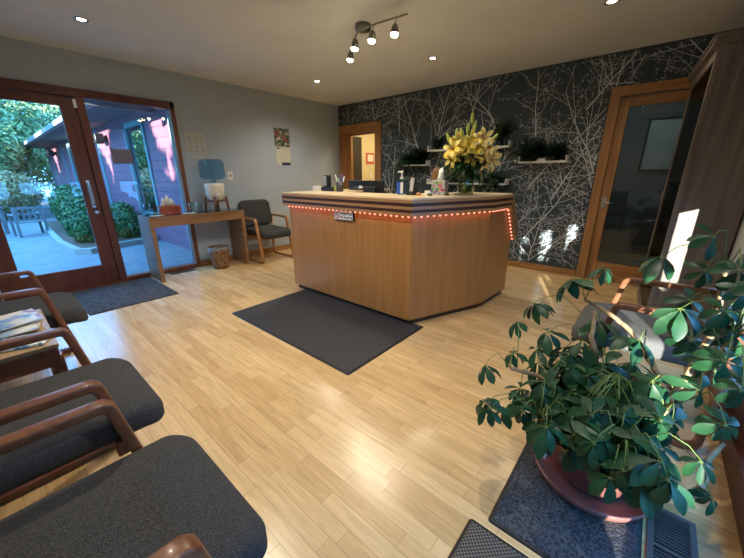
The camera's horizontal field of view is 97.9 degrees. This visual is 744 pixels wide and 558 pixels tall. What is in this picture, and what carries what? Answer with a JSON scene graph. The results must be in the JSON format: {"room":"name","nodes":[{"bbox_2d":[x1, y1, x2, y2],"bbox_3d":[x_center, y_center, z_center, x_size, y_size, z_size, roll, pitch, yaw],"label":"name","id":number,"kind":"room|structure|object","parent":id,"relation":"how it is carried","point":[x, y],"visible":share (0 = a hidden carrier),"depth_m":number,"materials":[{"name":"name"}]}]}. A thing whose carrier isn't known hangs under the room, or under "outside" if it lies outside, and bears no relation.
{"room":"lobby","nodes":[
{"label":"lobby","id":0,"kind":"room"},
{"bbox_2d":[45,109,190,249],"bbox_3d":[-8.251,-3.057,9.709,15.880,2.650,0.150,14,23,38],"label":"wall","id":1,"kind":"structure","parent":0,"point":[121,183],"depth_m":7.01,"materials":[{"name":"paint"}]},
{"bbox_2d":[46,150,56,155],"bbox_3d":[-12.582,-4.940,12.743,0.320,0.220,0.259,14,23,38],"label":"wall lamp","id":2,"kind":"object","parent":1,"relation":"attached to","point":[49,152],"visible":1,"depth_m":12.63,"materials":[{"name":"black plastic"}]},
{"bbox_2d":[20,100,155,147],"bbox_3d":[-5.477,-4.766,8.039,22.300,2.100,8.620,14,23,38],"label":"roof overhang","id":3,"kind":"object","parent":1,"relation":"attached to","point":[99,114],"visible":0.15,"depth_m":7.24,"materials":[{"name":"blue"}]},
{"bbox_2d":[92,133,106,143],"bbox_3d":[-6.612,-3.407,7.881,0.320,0.220,0.259,14,23,38],"label":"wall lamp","id":4,"kind":"object","parent":1,"relation":"attached to","point":[98,138],"visible":0.84,"depth_m":7.76,"materials":[{"name":"black plastic"}]},
{"bbox_2d":[69,125,157,212],"bbox_3d":[-7.414,-2.947,8.979,7.900,1.720,0.010,14,23,38],"label":"window","id":5,"kind":"structure","parent":1,"relation":"in","point":[135,136],"depth_m":6.91,"materials":[{"name":"clear glass"}]},
{"bbox_2d":[0,36,339,259],"bbox_3d":[-2.300,-1.452,4.604,0.120,2.462,5.260,14,23,38],"label":"wall","id":6,"kind":"structure","parent":0,"point":[237,122],"depth_m":4.64,"materials":[{"name":"grey paint"}]},
{"bbox_2d":[0,88,119,300],"bbox_3d":[-3.419,-0.829,3.334,0.125,2.000,0.967,14,23,38],"label":"door","id":7,"kind":"structure","parent":6,"relation":"in","point":[57,281],"depth_m":3.53,"materials":[{"name":"brown wood"}]},
{"bbox_2d":[72,99,76,107],"bbox_3d":[-3.097,-1.828,3.374,0.019,0.085,0.027,14,23,38],"label":"sensor","id":8,"kind":"object","parent":6,"relation":"attached to","point":[73,100],"visible":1,"depth_m":3.37,"materials":[{"name":"white plastic"}]},
{"bbox_2d":[3,97,196,300],"bbox_3d":[-3.167,-0.928,3.672,0.120,2.040,1.940,14,23,38],"label":"trim","id":9,"kind":"structure","parent":6,"relation":"attached to","point":[81,109],"depth_m":3.70,"materials":[{"name":"brown wood"}]},
{"bbox_2d":[0,77,200,301],"bbox_3d":[-3.174,-0.961,3.652,0.122,2.115,2.038,14,23,38],"label":"trim","id":10,"kind":"structure","parent":6,"relation":"attached to","point":[6,83],"depth_m":3.87,"materials":[{"name":"brown wood"}]},
{"bbox_2d":[184,132,207,158],"bbox_3d":[-2.349,-1.784,4.339,0.003,0.315,0.260,14,23,38],"label":"notice","id":11,"kind":"object","parent":6,"relation":"attached to","point":[195,142],"visible":1,"depth_m":4.33,"materials":[{"name":"grey paper"}]},
{"bbox_2d":[186,136,204,151],"bbox_3d":[-2.348,-1.799,4.334,0.001,0.187,0.220,14,23,38],"label":"print","id":12,"kind":"object","parent":11,"relation":"attached to","point":[193,143],"depth_m":4.33,"materials":[{"name":"grey paper"}]},
{"bbox_2d":[227,171,232,179],"bbox_3d":[-2.075,-1.514,4.748,0.019,0.120,0.080,14,23,38],"label":"outlet plate","id":13,"kind":"object","parent":6,"relation":"attached to","point":[229,173],"visible":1,"depth_m":4.74,"materials":[{"name":"white plastic"}]},
{"bbox_2d":[200,244,290,265],"bbox_3d":[-1.543,-0.561,5.706,0.013,0.085,2.859,14,23,38],"label":"baseboard","id":14,"kind":"structure","parent":6,"relation":"attached to","point":[286,246],"depth_m":5.33,"materials":[{"name":"brown wood"}]},
{"bbox_2d":[273,128,290,165],"bbox_3d":[-1.462,-2.157,5.309,0.006,0.565,0.290,14,23,38],"label":"wall calendar","id":15,"kind":"object","parent":6,"relation":"attached to","point":[281,136],"visible":1,"depth_m":5.30,"materials":[{"name":"white paper"}]},
{"bbox_3d":[-2.817,-1.079,4.057,0.008,1.990,0.827,14,23,38],"label":"window","id":16,"kind":"structure","parent":6,"relation":"in","visible":0},
{"bbox_2d":[110,149,133,163],"bbox_3d":[-2.929,-1.437,3.797,0.002,0.160,0.200,14,23,38],"label":"notice","id":17,"kind":"object","parent":16,"relation":"attached to","point":[119,156],"visible":1,"depth_m":3.80,"materials":[{"name":"grey paper"}]},
{"bbox_2d":[354,134,374,179],"bbox_3d":[0.573,-2.068,6.484,2.120,2.460,1.480,14,23,38],"label":"wall","id":18,"kind":"structure","parent":0,"point":[368,141],"depth_m":7.03,"materials":[{"name":"beige paint"}]},
{"bbox_2d":[353,136,361,179],"bbox_3d":[-0.332,-1.952,6.888,0.088,1.980,0.395,14,23,38],"label":"hall door","id":19,"kind":"structure","parent":18,"relation":"in","point":[357,141],"depth_m":6.76,"materials":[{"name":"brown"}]},
{"bbox_2d":[366,153,373,163],"bbox_3d":[-0.043,-2.635,7.090,0.010,0.225,0.265,14,23,38],"label":"wall sign","id":20,"kind":"object","parent":18,"relation":"attached to","point":[369,156],"visible":1,"depth_m":7.08,"materials":[{"name":"red"}]},
{"bbox_2d":[0,248,742,557],"bbox_3d":[0.528,0.040,4.139,5.460,0.120,7.520,14,23,38],"label":"floor","id":21,"kind":"structure","parent":0,"point":[391,457],"depth_m":1.78,"materials":[{"name":"laminate"}]},
{"bbox_2d":[0,309,68,383],"bbox_3d":[-1.699,0.529,1.531,0.595,0.560,0.385,14,23,38],"label":"table","id":22,"kind":"object","parent":21,"relation":"on","point":[14,364],"visible":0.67,"depth_m":1.35,"materials":[{"name":"brown wood"}]},
{"bbox_2d":[0,333,48,352],"bbox_3d":[-1.525,0.274,1.385,0.220,0.012,0.140,-10,20,-28],"label":"newspaper","id":23,"kind":"object","parent":22,"relation":"on","point":[44,341],"visible":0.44,"depth_m":1.36,"materials":[{"name":"white paper"}]},
{"bbox_3d":[-1.762,0.239,1.504,0.271,0.007,0.322,14,23,38],"label":"magazine","id":24,"kind":"object","parent":22,"relation":"on","visible":0},
{"bbox_2d":[35,314,41,328],"bbox_3d":[-1.714,0.234,1.487,0.280,0.007,0.210,-16,24,-40],"label":"magazine","id":25,"kind":"object","parent":24,"relation":"on","point":[38,322],"visible":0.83,"depth_m":1.54,"materials":[{"name":"white paper"}]},
{"bbox_2d":[0,321,37,338],"bbox_3d":[-1.693,0.239,1.442,0.210,0.007,0.280,14,23,38],"label":"magazine","id":26,"kind":"object","parent":25,"relation":"on","point":[32,326],"visible":0.6,"depth_m":1.46,"materials":[{"name":"white paper"}]},
{"bbox_2d":[23,308,43,319],"bbox_3d":[-1.749,0.209,1.510,0.210,0.007,0.280,11,21,32],"label":"magazine","id":27,"kind":"object","parent":26,"relation":"on","point":[31,311],"visible":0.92,"depth_m":1.62,"materials":[{"name":"white paper"}]},
{"bbox_2d":[0,310,40,330],"bbox_3d":[-1.728,0.213,1.465,0.210,0.007,0.280,9,20,25],"label":"magazine","id":28,"kind":"object","parent":27,"relation":"on","point":[18,318],"visible":1,"depth_m":1.52,"materials":[{"name":"white paper"}]},
{"bbox_2d":[0,270,90,362],"bbox_3d":[-2.185,0.227,1.941,0.602,0.882,0.672,14,23,38],"label":"chair","id":29,"kind":"object","parent":21,"relation":"on","point":[60,309],"visible":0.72,"depth_m":1.98,"materials":[{"name":"brown wood"}]},
{"bbox_2d":[0,327,164,504],"bbox_3d":[-1.166,0.489,1.111,0.602,0.882,0.672,14,23,38],"label":"chair","id":30,"kind":"object","parent":21,"relation":"on","point":[26,468],"visible":0.78,"depth_m":1.11,"materials":[{"name":"grey fabric"}]},
{"bbox_2d":[71,277,178,315],"bbox_3d":[-2.753,0.155,3.611,0.960,0.010,0.780,14,23,38],"label":"door mat","id":31,"kind":"object","parent":21,"relation":"on","point":[102,299],"visible":0.99,"depth_m":3.55,"materials":[{"name":"black rubber"}]},
{"bbox_2d":[0,399,267,557],"bbox_3d":[-0.634,0.625,0.677,0.602,0.882,0.672,14,23,38],"label":"chair","id":32,"kind":"object","parent":21,"relation":"on","point":[166,498],"visible":1,"depth_m":0.77,"materials":[{"name":"grey fabric"}]},
{"bbox_2d":[169,268,195,274],"bbox_3d":[-2.578,-0.102,4.414,0.100,0.007,0.310,14,23,38],"label":"floor vent","id":33,"kind":"object","parent":21,"relation":"in","point":[192,269],"visible":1,"depth_m":4.41,"materials":[{"name":"grey metal"}]},
{"bbox_2d":[137,208,249,282],"bbox_3d":[-2.342,-0.506,4.389,0.412,0.791,1.170,14,23,38],"label":"console table","id":34,"kind":"object","parent":21,"relation":"on","point":[235,217],"visible":0.92,"depth_m":4.10,"materials":[{"name":"brown wood"}]},
{"bbox_2d":[157,195,181,214],"bbox_3d":[-2.534,-0.927,4.030,0.120,0.230,0.230,14,23,38],"label":"tissue box","id":35,"kind":"object","parent":34,"relation":"on","point":[168,206],"visible":1,"depth_m":4.00,"materials":[{"name":"red"}]},
{"bbox_2d":[199,159,229,210],"bbox_3d":[-2.136,-1.270,4.391,0.308,0.661,0.282,14,23,38],"label":"water dispenser","id":36,"kind":"object","parent":34,"relation":"on","point":[214,191],"visible":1,"depth_m":4.35,"materials":[{"name":"white ceramic"}]},
{"bbox_2d":[199,159,223,179],"bbox_3d":[-2.146,-1.440,4.345,0.285,0.308,0.250,14,23,38],"label":"bottle","id":37,"kind":"object","parent":36,"relation":"on","point":[201,159],"depth_m":4.34,"materials":[{"name":"blue plastic"}]},
{"bbox_2d":[207,244,228,268],"bbox_3d":[-2.145,-0.311,4.573,0.278,0.304,0.278,14,23,38],"label":"basket","id":38,"kind":"object","parent":21,"relation":"on","point":[219,254],"visible":1,"depth_m":4.49,"materials":[{"name":"brown wicker"}]},
{"bbox_2d":[238,199,292,263],"bbox_3d":[-1.627,-0.757,4.999,0.673,0.882,0.572,14,23,38],"label":"chair","id":39,"kind":"object","parent":21,"relation":"on","point":[257,212],"visible":0.8,"depth_m":4.98,"materials":[{"name":"grey fabric"}]},
{"bbox_2d":[232,289,422,374],"bbox_3d":[-0.444,0.364,2.923,1.549,0.012,0.925,14,23,38],"label":"mat","id":40,"kind":"object","parent":21,"relation":"on","point":[344,336],"visible":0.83,"depth_m":2.76,"materials":[{"name":"black rubber"}]},
{"bbox_2d":[281,189,518,322],"bbox_3d":[0.267,-0.390,3.528,2.071,1.074,1.462,14,23,38],"label":"reception desk","id":41,"kind":"object","parent":21,"relation":"on","point":[405,269],"depth_m":2.91,"materials":[{"name":"brown wood"}]},
{"bbox_2d":[312,186,320,190],"bbox_3d":[-0.631,-1.039,3.716,0.080,0.055,0.070,14,23,38],"label":"box","id":42,"kind":"object","parent":41,"relation":"on","point":[315,188],"visible":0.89,"depth_m":3.69,"materials":[{"name":"white plastic"}]},
{"bbox_2d":[321,175,336,190],"bbox_3d":[-0.468,-1.085,3.659,0.220,0.175,0.140,14,23,38],"label":"desk phone","id":43,"kind":"object","parent":41,"relation":"on","point":[326,178],"visible":0.91,"depth_m":3.66,"materials":[{"name":"black plastic"}]},
{"bbox_2d":[335,174,343,191],"bbox_3d":[-0.347,-1.036,3.497,0.103,0.181,0.105,14,23,38],"label":"pen cup","id":44,"kind":"object","parent":41,"relation":"on","point":[339,185],"visible":1,"depth_m":3.48,"materials":[{"name":"grey metal"}]},
{"bbox_2d":[334,210,354,220],"bbox_3d":[-0.254,-0.584,2.974,0.250,0.088,0.023,14,23,38],"label":"sign","id":45,"kind":"object","parent":41,"relation":"attached to","point":[348,216],"visible":1,"depth_m":2.96,"materials":[{"name":"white plastic"}]},
{"bbox_2d":[349,180,383,192],"bbox_3d":[-0.050,-0.946,3.854,0.530,0.434,0.180,14,23,38],"label":"computer monitor","id":46,"kind":"object","parent":41,"relation":"on","point":[368,186],"visible":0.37,"depth_m":3.73,"materials":[{"name":"black plastic"}]},
{"bbox_2d":[282,189,512,199],"bbox_3d":[0.224,-0.885,3.332,2.048,0.012,1.348,14,23,38],"label":"countertop","id":47,"kind":"structure","parent":41,"relation":"on","point":[346,192],"depth_m":2.89,"materials":[{"name":"brown wood"}]},
{"bbox_2d":[289,206,512,238],"bbox_3d":[0.232,-0.466,2.993,2.379,0.343,0.920,1,18,5],"label":"led light strip","id":48,"kind":"object","parent":41,"relation":"attached to","point":[289,206],"visible":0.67,"depth_m":2.87,"materials":[{"name":"red"}]},
{"bbox_2d":[397,171,405,192],"bbox_3d":[0.262,-0.851,2.870,0.079,0.205,0.052,14,23,38],"label":"hand sanitizer bottle","id":49,"kind":"object","parent":41,"relation":"on","point":[399,184],"visible":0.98,"depth_m":2.85,"materials":[{"name":"blue plastic"}]},
{"bbox_2d":[406,178,417,194],"bbox_3d":[0.359,-0.816,2.859,0.095,0.145,0.070,14,23,38],"label":"stand","id":50,"kind":"object","parent":41,"relation":"on","point":[413,182],"visible":0.91,"depth_m":2.85,"materials":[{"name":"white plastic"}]},
{"bbox_2d":[431,167,439,180],"bbox_3d":[0.593,-0.917,3.024,0.076,0.235,0.041,14,23,38],"label":"ornament","id":51,"kind":"object","parent":41,"relation":"on","point":[435,172],"visible":0.45,"depth_m":2.99,"materials":[{"name":"orange"}]},
{"bbox_2d":[431,167,448,194],"bbox_3d":[0.601,-0.863,2.853,0.121,0.235,0.112,9,20,27],"label":"tissue box","id":52,"kind":"object","parent":41,"relation":"on","point":[439,186],"visible":0.94,"depth_m":2.83,"materials":[{"name":"multicoloured cardboard"}]},
{"bbox_2d":[457,176,474,194],"bbox_3d":[0.819,-0.868,2.822,0.184,0.262,0.184,14,23,38],"label":"glass vase","id":53,"kind":"object","parent":41,"relation":"on","point":[474,176],"visible":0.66,"depth_m":2.83,"materials":[{"name":"glass"}]},
{"bbox_2d":[441,112,501,192],"bbox_3d":[0.808,-1.064,2.764,0.467,0.637,0.462,-7,19,-19],"label":"lily bouquet","id":54,"kind":"object","parent":53,"relation":"in","point":[462,160],"visible":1,"depth_m":2.67,"materials":[{"name":"yellow plant"}]},
{"bbox_2d":[448,519,528,557],"bbox_3d":[0.390,1.016,0.885,0.498,0.009,0.535,14,23,38],"label":"woven mat","id":55,"kind":"object","parent":21,"relation":"on","point":[475,541],"visible":1,"depth_m":1.13,"materials":[{"name":"grey fabric"}]},
{"bbox_2d":[488,415,642,557],"bbox_3d":[0.849,0.862,1.356,0.447,0.011,0.755,14,23,38],"label":"rug","id":56,"kind":"object","parent":21,"relation":"on","point":[527,509],"visible":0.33,"depth_m":1.20,"materials":[{"name":"grey carpet"}]},
{"bbox_2d":[476,224,743,522],"bbox_3d":[0.874,0.325,1.230,0.960,1.083,0.770,-15,23,-38],"label":"plant","id":57,"kind":"object","parent":56,"relation":"on","point":[598,447],"visible":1,"depth_m":1.01,"materials":[{"name":"green plant"}]},
{"bbox_2d":[571,254,743,450],"bbox_3d":[1.494,0.277,1.732,0.673,0.882,0.572,14,23,38],"label":"chair","id":58,"kind":"object","parent":21,"relation":"on","point":[636,316],"visible":0.4,"depth_m":1.61,"materials":[{"name":"grey fabric"}]},
{"bbox_2d":[646,508,698,557],"bbox_3d":[1.030,0.941,1.112,0.135,0.007,0.370,14,23,38],"label":"floor vent","id":59,"kind":"object","parent":21,"relation":"in","point":[669,535],"visible":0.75,"depth_m":1.16,"materials":[{"name":"grey metal"}]},
{"bbox_2d":[637,29,743,313],"bbox_3d":[2.682,-0.670,2.702,0.387,2.090,1.133,13,22,35],"label":"tall cabinet","id":60,"kind":"object","parent":21,"relation":"on","point":[704,185],"visible":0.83,"depth_m":2.29,"materials":[{"name":"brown wood"}]},
{"bbox_2d":[642,289,650,305],"bbox_3d":[2.696,0.268,3.008,0.277,0.018,1.027,13,22,35],"label":"shelf","id":61,"kind":"object","parent":60,"relation":"attached to","point":[645,292],"depth_m":3.26,"materials":[{"name":"brown wood"}]},
{"bbox_2d":[682,127,695,137],"bbox_3d":[2.689,-1.170,2.547,0.277,0.018,1.027,13,22,35],"label":"shelf","id":62,"kind":"object","parent":60,"relation":"attached to","point":[690,134],"depth_m":2.82,"materials":[{"name":"grey wood"}]},
{"bbox_2d":[694,69,711,91],"bbox_3d":[2.688,-1.532,2.431,0.277,0.018,1.027,13,22,35],"label":"shelf","id":63,"kind":"object","parent":60,"relation":"attached to","point":[702,86],"depth_m":2.63,"materials":[{"name":"brown wood"}]},
{"bbox_2d":[0,0,743,105],"bbox_3d":[-0.245,-2.153,2.531,5.540,0.120,5.260,14,23,38],"label":"ceiling","id":64,"kind":"structure","parent":0,"point":[274,46],"depth_m":2.93,"materials":[{"name":"paint"}]},
{"bbox_2d":[73,16,88,22],"bbox_3d":[-2.365,-2.111,2.637,0.100,0.006,0.100,14,23,38],"label":"recessed light","id":65,"kind":"object","parent":64,"relation":"in","point":[77,18],"visible":1,"depth_m":2.63,"materials":[{"name":"silver metal"}]},
{"bbox_2d":[347,13,407,61],"bbox_3d":[-0.053,-2.054,2.754,0.232,0.206,0.911,-10,20,-28],"label":"track light","id":66,"kind":"object","parent":64,"relation":"attached to","point":[361,27],"visible":1,"depth_m":2.70,"materials":[{"name":"grey metal"}]},
{"bbox_2d":[604,0,619,4],"bbox_3d":[1.775,-2.053,2.398,0.100,0.006,0.100,14,23,38],"label":"recessed light","id":67,"kind":"object","parent":64,"relation":"in","point":[607,2],"visible":1,"depth_m":2.41,"materials":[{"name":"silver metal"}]},
{"bbox_2d":[338,27,743,274],"bbox_3d":[1.429,-1.527,4.783,5.540,2.462,0.122,14,23,38],"label":"wall","id":68,"kind":"structure","parent":0,"point":[560,102],"depth_m":4.12,"materials":[{"name":"grey paper"}]},
{"bbox_2d":[338,120,380,188],"bbox_3d":[-0.193,-1.777,6.145,1.025,2.120,0.142,14,23,38],"label":"trim","id":69,"kind":"structure","parent":68,"relation":"attached to","point":[346,132],"depth_m":6.02,"materials":[{"name":"brown wood"}]},
{"bbox_2d":[401,160,430,165],"bbox_3d":[0.691,-1.844,5.166,0.484,0.082,0.132,14,23,38],"label":"shelf","id":70,"kind":"object","parent":68,"relation":"attached to","point":[428,162],"visible":0.7,"depth_m":5.04,"materials":[{"name":"white paint"}]},
{"bbox_2d":[394,151,422,176],"bbox_3d":[0.518,-1.827,5.178,0.641,0.459,0.346,14,23,38],"label":"trailing plant","id":71,"kind":"object","parent":70,"relation":"on","point":[403,156],"visible":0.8,"depth_m":5.21,"materials":[{"name":"green plant"}]},
{"bbox_2d":[406,145,433,163],"bbox_3d":[0.674,-1.932,5.011,0.509,0.303,0.335,14,23,38],"label":"potted grass","id":72,"kind":"object","parent":70,"relation":"on","point":[418,154],"depth_m":5.04,"materials":[{"name":"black plant"}]},
{"bbox_2d":[426,178,508,184],"bbox_3d":[1.350,-1.418,4.713,1.214,0.082,0.132,14,23,38],"label":"shelf","id":73,"kind":"object","parent":68,"relation":"attached to","point":[428,180],"visible":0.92,"depth_m":4.60,"materials":[{"name":"white paint"}]},
{"bbox_2d":[444,165,464,182],"bbox_3d":[1.171,-1.549,4.683,0.546,0.306,0.344,14,23,38],"label":"potted grass","id":74,"kind":"object","parent":73,"relation":"on","point":[460,175],"depth_m":4.75,"materials":[{"name":"green plant"}]},
{"bbox_2d":[475,166,512,192],"bbox_3d":[1.583,-1.288,4.381,0.611,0.456,0.369,14,23,38],"label":"trailing plant","id":75,"kind":"object","parent":73,"relation":"on","point":[494,181],"visible":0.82,"depth_m":4.40,"materials":[{"name":"green plant"}]},
{"bbox_2d":[427,140,512,151],"bbox_3d":[1.340,-1.867,4.576,1.214,0.082,0.132,14,23,38],"label":"shelf","id":76,"kind":"object","parent":68,"relation":"attached to","point":[510,144],"visible":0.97,"depth_m":4.74,"materials":[{"name":"white paint"}]},
{"bbox_2d":[429,135,443,149],"bbox_3d":[0.949,-2.045,4.813,0.300,0.233,0.212,14,23,38],"label":"potted grass","id":77,"kind":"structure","parent":76,"relation":"on","point":[436,142],"depth_m":4.83,"materials":[{"name":"green plant"}]},
{"bbox_2d":[486,118,520,145],"bbox_3d":[1.636,-1.912,4.173,0.450,0.364,0.308,14,23,38],"label":"grass plant","id":78,"kind":"object","parent":76,"relation":"on","point":[500,129],"visible":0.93,"depth_m":4.21,"materials":[{"name":"green plant"}]},
{"bbox_2d":[507,260,575,275],"bbox_3d":[1.375,-0.384,5.111,3.180,0.085,0.012,14,23,38],"label":"baseboard","id":79,"kind":"structure","parent":68,"relation":"attached to","point":[545,268],"depth_m":4.36,"materials":[{"name":"brown wood"}]},
{"bbox_2d":[518,155,569,163],"bbox_3d":[2.113,-1.479,4.008,0.544,0.082,0.132,14,23,38],"label":"shelf","id":80,"kind":"object","parent":68,"relation":"attached to","point":[566,160],"visible":0.91,"depth_m":3.93,"materials":[{"name":"white paint"}]},
{"bbox_2d":[510,135,548,160],"bbox_3d":[1.917,-1.622,3.993,0.528,0.319,0.338,14,23,38],"label":"potted grass","id":81,"kind":"object","parent":80,"relation":"on","point":[531,147],"depth_m":4.04,"materials":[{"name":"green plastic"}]},
{"bbox_2d":[540,140,569,160],"bbox_3d":[2.159,-1.536,3.857,0.376,0.236,0.262,14,23,38],"label":"potted grass","id":82,"kind":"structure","parent":80,"relation":"on","point":[555,150],"depth_m":3.87,"materials":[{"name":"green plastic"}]},
{"bbox_2d":[575,77,691,277],"bbox_3d":[2.944,-0.974,3.588,0.839,2.125,0.144,14,23,38],"label":"trim","id":83,"kind":"structure","parent":68,"relation":"attached to","point":[680,83],"depth_m":3.58,"materials":[{"name":"brown wood"}]},
{"bbox_2d":[584,92,688,285],"bbox_3d":[2.908,-0.907,3.566,0.656,1.988,0.109,14,23,38],"label":"door","id":84,"kind":"structure","parent":68,"relation":"in","point":[619,272],"depth_m":3.71,"materials":[{"name":"brown wood"}]},
{"bbox_2d":[551,155,558,160],"bbox_3d":[2.208,-1.465,3.919,0.088,0.064,0.087,14,23,38],"label":"pot","id":85,"kind":"object","parent":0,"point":[553,157],"depth_m":3.89,"materials":[{"name":"black plastic"}]},
{"bbox_2d":[599,101,686,254],"bbox_3d":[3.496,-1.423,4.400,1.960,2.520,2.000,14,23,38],"label":"glass pane","id":86,"kind":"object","parent":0,"point":[629,225],"depth_m":5.08,"materials":[{"name":"grey"}]},
{"bbox_2d":[638,116,682,170],"bbox_3d":[4.321,-1.955,4.704,0.590,0.740,0.030,14,23,38],"label":"framed picture","id":87,"kind":"object","parent":86,"relation":"attached to","point":[662,133],"visible":0.59,"depth_m":4.77,"materials":[{"name":"black plastic"}]},
{"bbox_2d":[713,211,743,347],"bbox_3d":[1.821,-0.394,1.247,0.120,2.462,5.020,14,23,38],"label":"wall","id":88,"kind":"structure","parent":0,"point":[738,242],"depth_m":2.20,"materials":[{"name":"grey paint"}]},
{"bbox_2d":[708,346,743,557],"bbox_3d":[1.327,0.390,0.923,0.105,1.170,3.000,14,23,38],"label":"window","id":89,"kind":"structure","parent":88,"relation":"in","point":[732,453],"depth_m":1.37,"materials":[{"name":"brown wood"}]},
{"label":"outside","id":90,"kind":"structure","parent":0,"visible":0},
{"bbox_2d":[0,195,192,292],"bbox_3d":[-15.295,-2.475,12.496,29.940,0.100,18.000,14,23,38],"label":"path","id":91,"kind":"structure","parent":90,"point":[36,252],"depth_m":5.89,"materials":[{"name":"concrete"}]},
{"bbox_2d":[0,207,10,233],"bbox_3d":[-9.251,-1.448,7.607,0.610,0.880,0.680,3,18,10],"label":"garden chair","id":92,"kind":"object","parent":91,"relation":"on","point":[2,217],"visible":1,"depth_m":7.88,"materials":[{"name":"grey wood"}]},
{"bbox_2d":[0,105,32,199],"bbox_3d":[-15.826,-4.972,12.266,4.317,4.762,4.288,14,23,38],"label":"tree","id":93,"kind":"object","parent":91,"relation":"on","point":[11,159],"visible":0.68,"depth_m":12.70,"materials":[{"name":"green plant"}]},
{"bbox_2d":[0,170,45,216],"bbox_3d":[-12.648,-2.765,10.280,3.436,1.850,2.670,-6,19,-18],"label":"shrub","id":94,"kind":"object","parent":91,"relation":"on","point":[11,195],"visible":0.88,"depth_m":10.38,"materials":[{"name":"green plant"}]},
{"bbox_2d":[6,206,48,237],"bbox_3d":[-8.184,-1.385,7.711,0.476,0.686,0.546,10,20,29],"label":"bench","id":95,"kind":"object","parent":91,"relation":"on","point":[41,218],"visible":0.98,"depth_m":7.60,"materials":[{"name":"grey wood"}]},
{"bbox_2d":[0,99,60,190],"bbox_3d":[-16.794,-7.460,17.072,6.055,6.571,6.018,-9,20,-26],"label":"tree","id":96,"kind":"object","parent":91,"relation":"on","point":[28,112],"visible":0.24,"depth_m":15.39,"materials":[{"name":"green plant"}]},
{"bbox_2d":[47,220,141,247],"bbox_3d":[-7.142,-1.224,8.217,6.130,0.059,1.390,14,23,38],"label":"soil","id":97,"kind":"object","parent":91,"relation":"on","point":[56,226],"visible":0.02,"depth_m":7.12,"materials":[{"name":"soil"}]},
{"bbox_2d":[47,184,81,222],"bbox_3d":[-8.228,-1.973,8.862,1.935,1.226,0.914,16,24,41],"label":"bush","id":98,"kind":"object","parent":97,"relation":"on","point":[58,192],"visible":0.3,"depth_m":8.46,"materials":[{"name":"green plant"}]},
{"bbox_2d":[57,190,89,231],"bbox_3d":[-6.753,-1.502,7.551,1.437,1.101,0.871,14,23,38],"label":"bush","id":99,"kind":"object","parent":97,"relation":"on","point":[75,197],"visible":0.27,"depth_m":7.23,"materials":[{"name":"green plant"}]},
{"bbox_2d":[63,203,94,242],"bbox_3d":[-5.878,-1.115,6.670,0.897,0.909,0.718,14,23,38],"label":"bush","id":100,"kind":"object","parent":97,"relation":"on","point":[75,215],"visible":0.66,"depth_m":6.40,"materials":[{"name":"green plant"}]},
{"bbox_2d":[110,201,140,237],"bbox_3d":[-5.553,-1.282,7.258,1.237,0.926,0.653,14,23,38],"label":"bush","id":101,"kind":"object","parent":97,"relation":"on","point":[129,222],"visible":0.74,"depth_m":6.97,"materials":[{"name":"green plant"}]},
{"bbox_2d":[38,222,158,254],"bbox_3d":[-7.127,-1.218,8.132,6.264,0.099,1.525,14,23,38],"label":"kerb","id":102,"kind":"object","parent":91,"relation":"on","point":[65,245],"visible":0.66,"depth_m":6.41,"materials":[{"name":"grey concrete"}]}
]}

